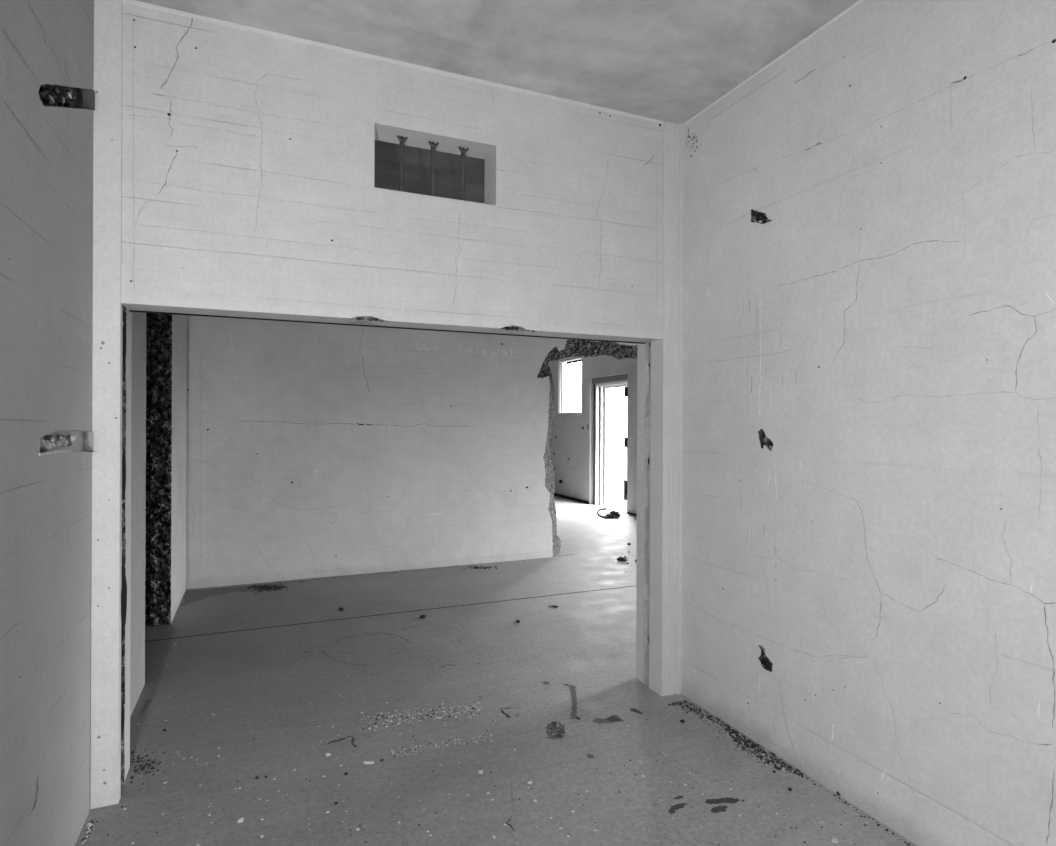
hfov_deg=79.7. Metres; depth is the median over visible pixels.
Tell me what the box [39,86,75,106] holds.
rubble
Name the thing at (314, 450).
wall
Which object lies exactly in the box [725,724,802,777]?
rubble pile
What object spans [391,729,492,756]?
crumbs
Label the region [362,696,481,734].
crumbs
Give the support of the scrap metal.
on the floor
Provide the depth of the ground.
20.84 m
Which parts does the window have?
sash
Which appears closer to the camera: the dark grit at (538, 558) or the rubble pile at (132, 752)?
the rubble pile at (132, 752)
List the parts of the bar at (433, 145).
rod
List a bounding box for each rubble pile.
[81,820,97,843]
[130,750,163,784]
[243,585,287,592]
[460,566,496,569]
[668,700,731,732]
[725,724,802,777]
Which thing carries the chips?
on the floor
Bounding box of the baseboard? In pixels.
[554,493,636,515]
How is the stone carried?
on the floor
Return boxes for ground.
[608,441,626,509]
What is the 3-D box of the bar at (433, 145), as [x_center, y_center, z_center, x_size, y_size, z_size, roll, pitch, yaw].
[-0.493,-1.297,3.280,0.059,0.318,0.029,0,0,-23]
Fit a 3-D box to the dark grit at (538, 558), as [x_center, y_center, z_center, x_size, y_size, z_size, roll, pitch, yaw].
[-1.435,1.590,6.741,3.802,0.007,0.104,0,0,-26]
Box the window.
[557,357,581,417]
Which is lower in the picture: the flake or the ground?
the flake
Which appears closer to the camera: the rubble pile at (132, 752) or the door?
the rubble pile at (132, 752)
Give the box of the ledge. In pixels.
[39,450,71,455]
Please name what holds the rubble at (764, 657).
in the wall at (888, 324)
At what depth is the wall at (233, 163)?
3.03 m
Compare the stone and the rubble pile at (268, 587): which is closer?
the rubble pile at (268, 587)
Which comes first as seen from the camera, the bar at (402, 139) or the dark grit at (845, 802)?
the dark grit at (845, 802)
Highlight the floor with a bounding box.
[75,496,916,845]
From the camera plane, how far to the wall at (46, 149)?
2.14 m
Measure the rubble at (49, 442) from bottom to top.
0.055 m
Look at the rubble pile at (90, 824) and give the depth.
2.48 m
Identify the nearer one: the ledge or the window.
the ledge
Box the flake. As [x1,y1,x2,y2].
[364,761,374,763]
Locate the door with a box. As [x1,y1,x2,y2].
[592,374,627,504]
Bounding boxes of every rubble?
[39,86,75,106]
[40,434,75,451]
[755,214,766,222]
[763,437,771,444]
[763,653,772,667]
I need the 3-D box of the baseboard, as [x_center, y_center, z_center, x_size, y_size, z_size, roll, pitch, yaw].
[1.472,1.577,11.848,0.020,0.060,6.557,0,0,-23]
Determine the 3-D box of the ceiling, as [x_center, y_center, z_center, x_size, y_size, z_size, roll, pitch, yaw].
[-1.499,-1.880,5.662,10.863,0.201,16.000,0,0,-23]
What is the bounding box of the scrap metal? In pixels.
[597,508,621,518]
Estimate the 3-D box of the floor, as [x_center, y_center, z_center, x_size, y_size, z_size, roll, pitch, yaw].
[-1.515,1.667,5.662,10.863,0.152,16.000,0,0,-23]
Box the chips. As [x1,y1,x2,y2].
[123,593,880,845]
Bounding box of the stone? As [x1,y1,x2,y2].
[617,556,626,561]
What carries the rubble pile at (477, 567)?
on the floor
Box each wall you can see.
[0,0,186,845]
[91,0,683,808]
[186,315,636,588]
[548,355,636,513]
[681,0,1055,845]
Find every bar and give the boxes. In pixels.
[397,135,407,191]
[428,141,438,195]
[458,146,468,200]
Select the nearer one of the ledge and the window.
the ledge
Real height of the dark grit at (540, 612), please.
0.004 m
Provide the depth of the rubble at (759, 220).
3.21 m
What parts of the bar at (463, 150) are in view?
rod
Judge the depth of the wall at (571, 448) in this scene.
12.61 m
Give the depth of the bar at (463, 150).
3.34 m
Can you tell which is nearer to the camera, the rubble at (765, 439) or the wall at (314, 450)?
the rubble at (765, 439)
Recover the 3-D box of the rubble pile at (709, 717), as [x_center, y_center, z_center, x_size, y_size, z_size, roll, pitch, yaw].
[0.943,1.599,3.448,0.150,0.010,0.412,0,0,-23]
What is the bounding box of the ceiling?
[135,0,858,202]
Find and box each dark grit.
[107,612,884,845]
[193,558,541,592]
[804,777,909,845]
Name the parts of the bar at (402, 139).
rod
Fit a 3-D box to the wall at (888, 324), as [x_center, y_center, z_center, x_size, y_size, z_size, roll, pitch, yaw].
[1.977,-0.047,1.496,0.212,3.436,5.004,0,0,-23]
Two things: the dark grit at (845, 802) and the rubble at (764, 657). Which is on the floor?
the dark grit at (845, 802)

